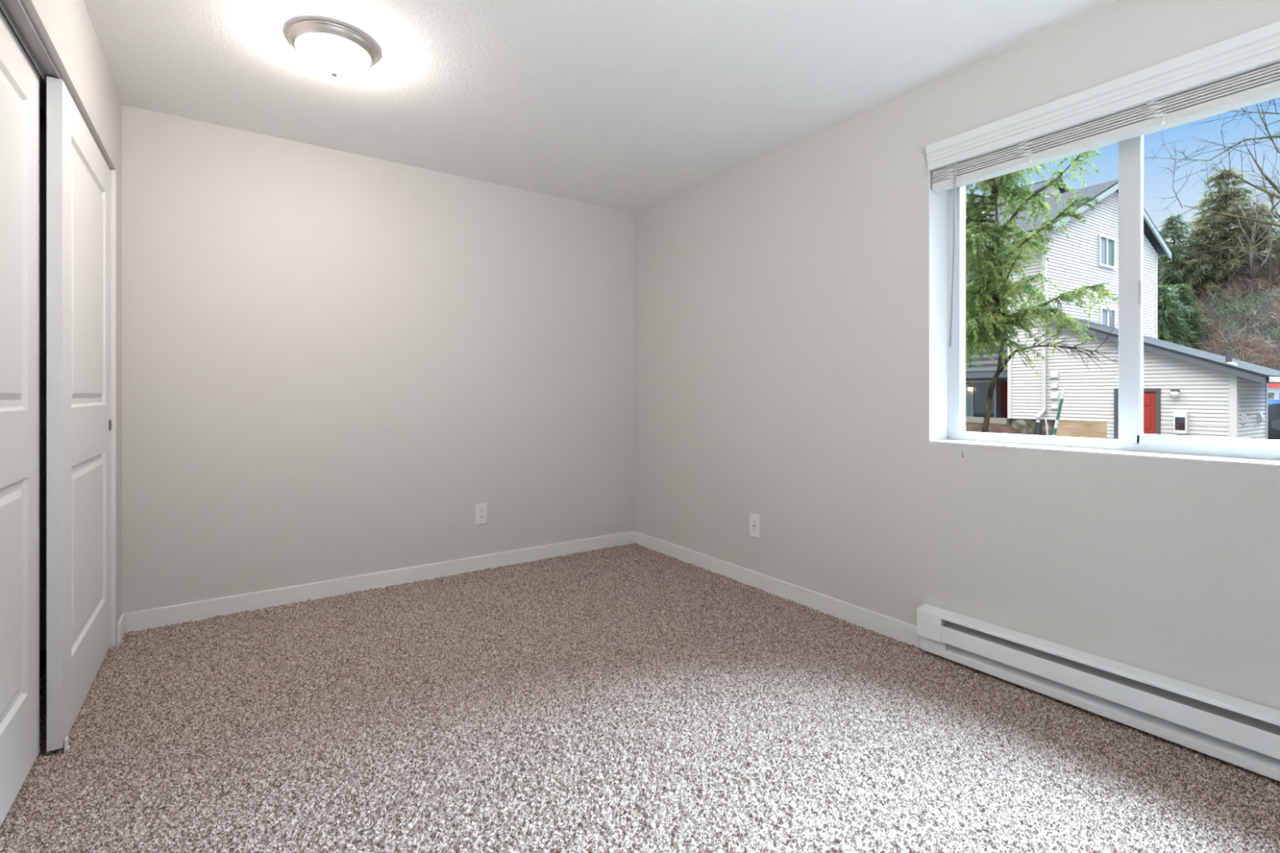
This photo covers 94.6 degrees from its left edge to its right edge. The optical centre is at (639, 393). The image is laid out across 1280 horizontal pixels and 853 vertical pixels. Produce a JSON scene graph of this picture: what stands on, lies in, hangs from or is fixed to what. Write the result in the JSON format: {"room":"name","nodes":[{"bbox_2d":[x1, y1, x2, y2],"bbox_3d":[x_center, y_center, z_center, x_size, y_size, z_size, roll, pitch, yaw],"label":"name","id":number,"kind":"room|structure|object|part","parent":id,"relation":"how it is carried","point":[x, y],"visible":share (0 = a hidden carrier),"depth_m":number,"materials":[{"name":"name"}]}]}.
{"room":"empty bedroom","nodes":[
{"label":"empty bedroom","id":0,"kind":"room"},
{"bbox_2d":[40,650,46,675],"bbox_3d":[-0.129,1.185,1.513,3.824,0.120,4.828,0,0,-35],"label":"floor","id":1,"kind":"structure","parent":0,"point":[43,653],"depth_m":2.48,"materials":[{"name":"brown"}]},
{"bbox_2d":[0,542,1279,852],"bbox_3d":[0.020,1.107,1.605,3.074,0.021,4.608,0,0,-35],"label":"carpet","id":2,"kind":"structure","parent":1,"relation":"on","point":[631,698],"depth_m":1.88,"materials":[{"name":"beige carpet"}]},
{"bbox_2d":[63,736,70,752],"bbox_3d":[-1.781,1.093,1.835,0.012,0.044,0.025,0,0,-35],"label":"floor guide","id":3,"kind":"object","parent":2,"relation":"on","point":[66,746],"visible":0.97,"depth_m":1.83,"materials":[{"name":"white plastic"}]},
{"bbox_2d":[21,0,121,647],"bbox_3d":[-1.383,-0.105,0.624,0.750,2.460,4.608,0,0,-35],"label":"wall","id":4,"kind":"structure","parent":0,"point":[65,28],"depth_m":2.21,"materials":[{"name":"grey paint"}]},
{"bbox_2d":[0,9,39,826],"bbox_3d":[-1.579,0.063,1.410,0.035,2.060,0.920,0,0,-35],"label":"door","id":5,"kind":"structure","parent":4,"relation":"in","point":[20,81],"depth_m":1.63,"materials":[{"name":"white paint"}]},
{"bbox_2d":[0,0,109,168],"bbox_3d":[-1.812,-0.969,1.777,0.091,0.022,1.870,0,0,-35],"label":"trim","id":6,"kind":"structure","parent":4,"relation":"attached to","point":[15,12],"depth_m":1.63,"materials":[{"name":"silver metal"}]},
{"bbox_2d":[46,75,111,751],"bbox_3d":[-2.054,0.063,2.184,0.038,2.060,0.915,0,0,-35],"label":"door","id":7,"kind":"structure","parent":4,"relation":"in","point":[79,424],"depth_m":1.99,"materials":[{"name":"white paint"}]},
{"bbox_3d":[-2.286,0.137,2.546,0.003,0.052,0.052,0,0,-35],"label":"finger pull","id":8,"kind":"part","parent":7,"relation":"part of","materials":[{"name":"silver metal"}]},
{"bbox_2d":[109,168,115,648],"bbox_3d":[-2.347,0.071,2.553,0.116,2.097,0.012,0,0,-35],"label":"trim","id":9,"kind":"structure","parent":4,"relation":"attached to","point":[113,645],"depth_m":2.58,"materials":[{"name":"white paint"}]},
{"bbox_2d":[116,613,124,644],"bbox_3d":[-2.346,1.067,2.669,0.013,0.099,0.153,0,0,-35],"label":"baseboard","id":10,"kind":"structure","parent":4,"relation":"attached to","point":[121,624],"depth_m":2.63,"materials":[{"name":"white paint"}]},
{"bbox_2d":[40,104,634,651],"bbox_3d":[-1.477,-0.105,3.442,3.824,2.460,0.120,0,0,-35],"label":"wall","id":11,"kind":"structure","parent":0,"point":[330,357],"depth_m":3.25,"materials":[{"name":"grey paint"}]},
{"bbox_2d":[124,531,634,632],"bbox_3d":[-1.214,1.067,3.546,2.848,0.099,0.013,0,0,-35],"label":"baseboard","id":12,"kind":"structure","parent":11,"relation":"attached to","point":[140,620],"depth_m":3.27,"materials":[{"name":"white paint"}]},
{"bbox_2d":[475,502,487,524],"bbox_3d":[-0.993,0.754,3.702,0.079,0.131,0.009,0,0,-35],"label":"wall outlet","id":13,"kind":"object","parent":11,"relation":"attached to","point":[481,509],"visible":1,"depth_m":3.70,"materials":[{"name":"white plastic"}]},
{"bbox_2d":[479,507,484,519],"bbox_3d":[-0.992,0.754,3.700,0.033,0.066,0.003,0,0,-35],"label":"receptacle","id":14,"kind":"object","parent":13,"relation":"attached to","point":[481,509],"depth_m":3.70,"materials":[{"name":"white plastic"}]},
{"bbox_2d":[83,0,1115,213],"bbox_3d":[-0.129,-1.410,1.513,3.824,0.150,4.828,0,0,-35],"label":"ceiling","id":15,"kind":"structure","parent":0,"point":[633,106],"depth_m":2.45,"materials":[{"name":"white paint"}]},
{"bbox_2d":[286,18,378,79],"bbox_3d":[-1.168,-1.271,2.252,0.312,0.126,0.312,0,0,-35],"label":"ceiling light","id":16,"kind":"object","parent":15,"relation":"attached to","point":[336,51],"visible":1,"depth_m":2.18,"materials":[{"name":"white glass"}]},
{"bbox_2d":[634,0,1279,710],"bbox_3d":[1.362,-0.105,2.543,0.200,2.460,4.608,0,0,-35],"label":"wall","id":17,"kind":"structure","parent":0,"point":[781,296],"depth_m":2.66,"materials":[{"name":"grey paint"}]},
{"bbox_2d":[749,512,759,537],"bbox_3d":[0.654,0.755,3.372,0.009,0.131,0.079,0,0,-35],"label":"wall outlet","id":18,"kind":"object","parent":17,"relation":"attached to","point":[754,519],"visible":1,"depth_m":3.37,"materials":[{"name":"white plastic"}]},
{"bbox_2d":[633,530,921,648],"bbox_3d":[0.591,1.067,3.460,0.013,0.099,2.221,0,0,-35],"label":"baseboard","id":19,"kind":"structure","parent":17,"relation":"attached to","point":[900,630],"depth_m":3.12,"materials":[{"name":"white paint"}]},
{"bbox_2d":[916,604,1279,782],"bbox_3d":[1.759,1.001,1.739,0.068,0.184,1.935,0,0,-35],"label":"baseboard heater","id":20,"kind":"object","parent":17,"relation":"attached to","point":[1242,733],"visible":1,"depth_m":1.96,"materials":[{"name":"white metal"}]},
{"bbox_2d":[928,170,1279,466],"bbox_3d":[1.677,-0.395,2.044,0.147,1.210,1.310,0,0,-35],"label":"trim","id":21,"kind":"structure","parent":17,"relation":"attached to","point":[938,202],"depth_m":2.56,"materials":[{"name":"white paint"}]},
{"bbox_2d":[947,96,1279,460],"bbox_3d":[1.754,-0.396,2.098,0.065,1.209,1.310,0,0,-35],"label":"window","id":22,"kind":"structure","parent":17,"relation":"in","point":[1131,437],"depth_m":2.10,"materials":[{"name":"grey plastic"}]},
{"bbox_3d":[1.593,-0.379,2.345,0.037,1.113,0.616,0,0,-35],"label":"fixed sash","id":23,"kind":"part","parent":22,"relation":"part of","materials":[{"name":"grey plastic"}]},
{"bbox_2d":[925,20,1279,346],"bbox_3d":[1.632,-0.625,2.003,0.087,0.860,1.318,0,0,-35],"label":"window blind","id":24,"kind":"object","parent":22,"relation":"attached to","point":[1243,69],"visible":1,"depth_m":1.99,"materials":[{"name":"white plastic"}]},
{"bbox_3d":[1.296,-0.921,2.458,0.011,0.102,0.058,0,0,-35],"label":"ladder cord","id":25,"kind":"part","parent":24,"relation":"part of","materials":[{"name":"white fabric"}]},
{"bbox_3d":[1.455,-0.921,2.231,0.011,0.102,0.055,0,0,-35],"label":"ladder cord","id":26,"kind":"part","parent":24,"relation":"part of","materials":[{"name":"white fabric"}]},
{"bbox_3d":[1.642,-0.885,2.019,0.053,0.031,1.288,0,0,-35],"label":"rail","id":27,"kind":"part","parent":24,"relation":"part of","materials":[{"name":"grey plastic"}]},
{"bbox_3d":[1.675,-0.921,1.916,0.011,0.101,0.056,0,0,-35],"label":"ladder cord","id":28,"kind":"part","parent":24,"relation":"part of","materials":[{"name":"white fabric"}]},
{"bbox_3d":[1.915,-0.384,1.852,0.034,1.123,0.662,0,0,-35],"label":"sliding sash","id":29,"kind":"part","parent":22,"relation":"part of","materials":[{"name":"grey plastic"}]},
{"label":"outside","id":30,"kind":"structure","parent":0,"visible":0},
{"bbox_3d":[35.138,2.255,30.654,87.277,0.600,130.000,0,0,-35],"label":"ground","id":31,"kind":"structure","parent":30,"visible":0},
{"bbox_2d":[965,422,1023,434],"bbox_3d":[9.044,1.479,20.808,2.720,1.012,8.900,0,0,-31],"label":"bank","id":32,"kind":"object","parent":31,"relation":"on","point":[970,426],"visible":0.05,"depth_m":18.83,"materials":[{"name":"brown soil"}]},
{"bbox_2d":[965,149,1118,432],"bbox_3d":[5.007,-1.218,8.315,2.199,6.554,2.890,0,0,10],"label":"conifer tree","id":33,"kind":"object","parent":31,"relation":"on","point":[990,317],"visible":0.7,"depth_m":8.09,"materials":[{"name":"green plant"}]},
{"bbox_2d":[1052,386,1066,435],"bbox_3d":[11.296,0.945,16.044,0.074,2.233,0.489,0,0,-31],"label":"marker stake","id":34,"kind":"object","parent":31,"relation":"on","point":[1063,392],"visible":0.73,"depth_m":15.94,"materials":[{"name":"teal"}]},
{"bbox_2d":[965,177,1279,439],"bbox_3d":[17.194,-4.995,26.919,18.600,13.901,19.960,0,0,-31],"label":"house","id":35,"kind":"structure","parent":31,"relation":"on","point":[1222,396],"depth_m":17.95,"materials":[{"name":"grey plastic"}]},
{"bbox_2d":[965,384,971,417],"bbox_3d":[12.101,0.615,22.340,0.015,1.880,0.910,0,0,-31],"label":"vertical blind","id":36,"kind":"object","parent":35,"relation":"hanging from","point":[968,393],"depth_m":22.07,"materials":[{"name":"grey"}]},
{"bbox_2d":[968,385,973,391],"bbox_3d":[12.243,-0.190,21.882,0.170,0.210,0.170,0,0,-31],"label":"lamp","id":37,"kind":"object","parent":35,"relation":"attached to","point":[970,387],"visible":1,"depth_m":21.84,"materials":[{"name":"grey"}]},
{"bbox_3d":[12.566,0.570,21.575,0.010,1.970,0.800,0,0,-31],"label":"pane","id":38,"kind":"part","parent":35,"relation":"part of","materials":[{"name":"grey glass"}]},
{"bbox_3d":[10.568,-3.685,21.680,0.130,0.980,5.900,0,0,-31],"label":"railing","id":39,"kind":"part","parent":35,"relation":"part of","materials":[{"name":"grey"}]},
{"bbox_3d":[10.568,-1.205,21.680,0.130,0.980,5.900,0,0,-31],"label":"railing","id":40,"kind":"part","parent":35,"relation":"part of","materials":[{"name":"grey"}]},
{"bbox_3d":[13.095,0.540,20.726,0.050,2.030,1.060,0,0,-31],"label":"porch door frame","id":41,"kind":"part","parent":35,"relation":"part of","materials":[{"name":"grey"}]},
{"bbox_3d":[13.081,0.580,20.682,0.020,1.950,0.840,0,0,-31],"label":"porch door","id":42,"kind":"part","parent":35,"relation":"part of","materials":[{"name":"red wood"}]},
{"bbox_2d":[1049,391,1059,400],"bbox_3d":[12.513,0.085,17.817,0.075,0.260,0.260,0,0,-31],"label":"vent","id":43,"kind":"object","parent":35,"relation":"attached to","point":[1054,396],"depth_m":17.81,"materials":[{"name":"grey plastic"}]},
{"bbox_2d":[1049,370,1059,379],"bbox_3d":[12.508,-0.555,17.826,0.075,0.260,0.260,0,0,-31],"label":"vent","id":44,"kind":"object","parent":35,"relation":"attached to","point":[1054,375],"depth_m":17.81,"materials":[{"name":"grey plastic"}]},
{"bbox_2d":[1051,403,1058,409],"bbox_3d":[12.513,0.405,17.817,0.075,0.200,0.200,0,0,-31],"label":"vent","id":45,"kind":"object","parent":35,"relation":"attached to","point":[1054,406],"depth_m":17.79,"materials":[{"name":"grey plastic"}]},
{"bbox_2d":[1051,382,1058,389],"bbox_3d":[12.513,-0.215,17.817,0.075,0.200,0.200,0,0,-31],"label":"vent","id":46,"kind":"object","parent":35,"relation":"attached to","point":[1054,385],"depth_m":17.79,"materials":[{"name":"grey plastic"}]},
{"bbox_3d":[12.894,1.377,17.275,0.030,1.155,1.297,0,0,-31],"label":"panel","id":47,"kind":"part","parent":35,"relation":"part of","materials":[{"name":"brown wood"}]},
{"bbox_3d":[15.764,-4.855,20.111,0.505,0.920,0.010,0,0,-31],"label":"pane","id":48,"kind":"part","parent":35,"relation":"part of","materials":[{"name":"grey glass"}]},
{"bbox_3d":[15.837,-2.410,20.155,0.475,0.930,0.010,0,0,-31],"label":"pane","id":49,"kind":"part","parent":35,"relation":"part of","materials":[{"name":"grey"}]},
{"bbox_3d":[16.255,-4.855,20.410,0.505,0.920,0.010,0,0,-31],"label":"pane","id":50,"kind":"part","parent":35,"relation":"part of","materials":[{"name":"green glass"}]},
{"bbox_3d":[16.302,-2.410,20.439,0.475,0.930,0.010,0,0,-31],"label":"pane","id":51,"kind":"part","parent":35,"relation":"part of","materials":[{"name":"grey"}]},
{"bbox_3d":[13.570,0.910,16.119,0.080,2.090,1.010,0,0,-31],"label":"door frame","id":52,"kind":"part","parent":35,"relation":"part of","materials":[{"name":"grey"}]},
{"bbox_3d":[13.578,0.950,16.124,0.051,1.990,0.840,0,0,-31],"label":"entry door","id":53,"kind":"part","parent":35,"relation":"part of","materials":[{"name":"red paint"}]},
{"bbox_2d":[1169,389,1179,397],"bbox_3d":[13.913,0.005,15.368,0.194,0.220,0.190,0,0,-31],"label":"wall lamp","id":54,"kind":"object","parent":35,"relation":"attached to","point":[1174,393],"visible":1,"depth_m":15.32,"materials":[{"name":"grey"}]},
{"bbox_2d":[1173,411,1188,433],"bbox_3d":[13.998,0.755,15.268,0.159,0.560,0.260,0,0,-31],"label":"utility box","id":55,"kind":"object","parent":35,"relation":"attached to","point":[1179,416],"visible":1,"depth_m":15.25,"materials":[{"name":"grey plastic"}]},
{"bbox_2d":[1178,421,1183,430],"bbox_3d":[14.005,0.836,15.272,0.100,0.235,0.100,0,0,-31],"label":"fire extinguisher","id":56,"kind":"object","parent":55,"relation":"in","point":[1180,424],"visible":1,"depth_m":15.24,"materials":[{"name":"red metal"}]},
{"bbox_2d":[1240,413,1248,423],"bbox_3d":[15.095,0.625,14.725,0.351,0.260,0.105,0,0,-35],"label":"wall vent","id":57,"kind":"object","parent":35,"relation":"attached to","point":[1244,416],"depth_m":14.65,"materials":[{"name":"grey plastic"}]},
{"bbox_2d":[1256,412,1264,422],"bbox_3d":[16.205,0.625,15.403,0.351,0.260,0.105,0,0,-35],"label":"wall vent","id":58,"kind":"object","parent":35,"relation":"attached to","point":[1260,415],"depth_m":15.33,"materials":[{"name":"grey plastic"}]},
{"bbox_2d":[1143,98,1279,291],"bbox_3d":[6.089,-0.805,5.385,1.022,5.726,2.407,0,0,-35],"label":"bare tree","id":59,"kind":"object","parent":31,"relation":"on","point":[1275,187],"visible":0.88,"depth_m":5.63,"materials":[{"name":"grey plant"}]},
{"bbox_2d":[1157,227,1279,399],"bbox_3d":[29.215,-3.705,31.186,20.689,12.568,14.832,0,0,-41],"label":"brush","id":60,"kind":"object","parent":31,"relation":"on","point":[1253,356],"visible":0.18,"depth_m":29.20,"materials":[{"name":"plant"}]},
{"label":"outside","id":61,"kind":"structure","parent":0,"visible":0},
{"bbox_2d":[1202,273,1279,393],"bbox_3d":[39.368,-5.524,54.959,62.500,14.999,105.000,0,0,-35],"label":"hillside","id":62,"kind":"structure","parent":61,"point":[1279,273],"depth_m":29.46,"materials":[{"name":"plant"}]},
{"bbox_2d":[1157,277,1204,349],"bbox_3d":[25.968,-2.559,29.308,3.606,6.239,4.014,0,0,16],"label":"fir tree","id":63,"kind":"object","parent":62,"relation":"on","point":[1166,302],"visible":0.29,"depth_m":28.86,"materials":[{"name":"green plant"}]},
{"bbox_2d":[1157,281,1223,360],"bbox_3d":[27.793,-3.326,30.160,3.700,5.130,3.894,0,0,-5],"label":"fir tree","id":64,"kind":"object","parent":62,"relation":"on","point":[1194,315],"visible":0.21,"depth_m":29.80,"materials":[{"name":"green plant"}]},
{"bbox_2d":[1155,209,1228,311],"bbox_3d":[30.340,-7.241,33.667,5.247,6.329,4.877,0,0,-35],"label":"fir tree","id":65,"kind":"object","parent":62,"relation":"on","point":[1178,247],"visible":0.4,"depth_m":33.09,"materials":[{"name":"green plant"}]},
{"bbox_2d":[1166,226,1257,301],"bbox_3d":[31.568,-7.168,33.026,5.665,4.885,4.776,0,0,-35],"label":"fir tree","id":66,"kind":"object","parent":62,"relation":"on","point":[1201,232],"visible":0.45,"depth_m":32.74,"materials":[{"name":"green plant"}]},
{"bbox_2d":[1157,164,1279,283],"bbox_3d":[32.678,-9.245,33.059,7.005,7.159,5.706,0,0,13],"label":"fir tree","id":67,"kind":"object","parent":62,"relation":"on","point":[1228,196],"visible":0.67,"depth_m":32.63,"materials":[{"name":"green plant"}]},
{"bbox_2d":[1216,217,1279,274],"bbox_3d":[34.201,-8.117,33.290,4.766,3.887,5.049,0,0,31],"label":"fir tree","id":68,"kind":"object","parent":62,"relation":"on","point":[1261,229],"visible":0.14,"depth_m":32.34,"materials":[{"name":"green plant"}]},
{"bbox_2d":[1225,187,1279,317],"bbox_3d":[31.588,-7.155,30.134,2.668,6.602,2.388,0,0,41],"label":"bare tree","id":69,"kind":"object","parent":62,"relation":"on","point":[1253,235],"visible":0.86,"depth_m":30.18,"materials":[{"name":"grey plant"}]},
{"bbox_2d":[1226,176,1279,296],"bbox_3d":[32.493,-7.912,30.583,2.074,6.803,3.004,0,0,-35],"label":"bare tree","id":70,"kind":"object","parent":62,"relation":"on","point":[1273,206],"visible":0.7,"depth_m":30.36,"materials":[{"name":"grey plant"}]},
{"bbox_2d":[1261,161,1279,255],"bbox_3d":[33.973,-8.501,30.687,2.799,7.080,2.773,0,0,-35],"label":"bare tree","id":71,"kind":"object","parent":62,"relation":"on","point":[1276,162],"visible":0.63,"depth_m":30.77,"materials":[{"name":"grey plant"}]},
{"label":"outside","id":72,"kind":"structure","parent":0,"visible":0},
{"bbox_3d":[31.230,1.655,11.088,18.100,0.800,26.400,0,0,-35],"label":"parking lot","id":73,"kind":"object","parent":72,"visible":0},
{"bbox_2d":[1267,399,1279,439],"bbox_3d":[19.194,0.455,14.956,2.060,2.040,5.830,0,0,-35],"label":"pickup truck","id":74,"kind":"object","parent":73,"relation":"on","point":[1273,405],"visible":0.16,"depth_m":16.03,"materials":[{"name":"blue metal"}]},
{"bbox_2d":[1267,382,1279,399],"bbox_3d":[26.164,0.380,20.144,6.030,1.750,6.050,0,0,-35],"label":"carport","id":75,"kind":"object","parent":73,"relation":"on","point":[1272,387],"visible":0.25,"depth_m":20.71,"materials":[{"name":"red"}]},
{"bbox_3d":[22.513,0.610,20.856,0.120,1.290,0.120,0,0,-35],"label":"post","id":76,"kind":"part","parent":75,"relation":"part of","materials":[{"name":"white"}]}
]}

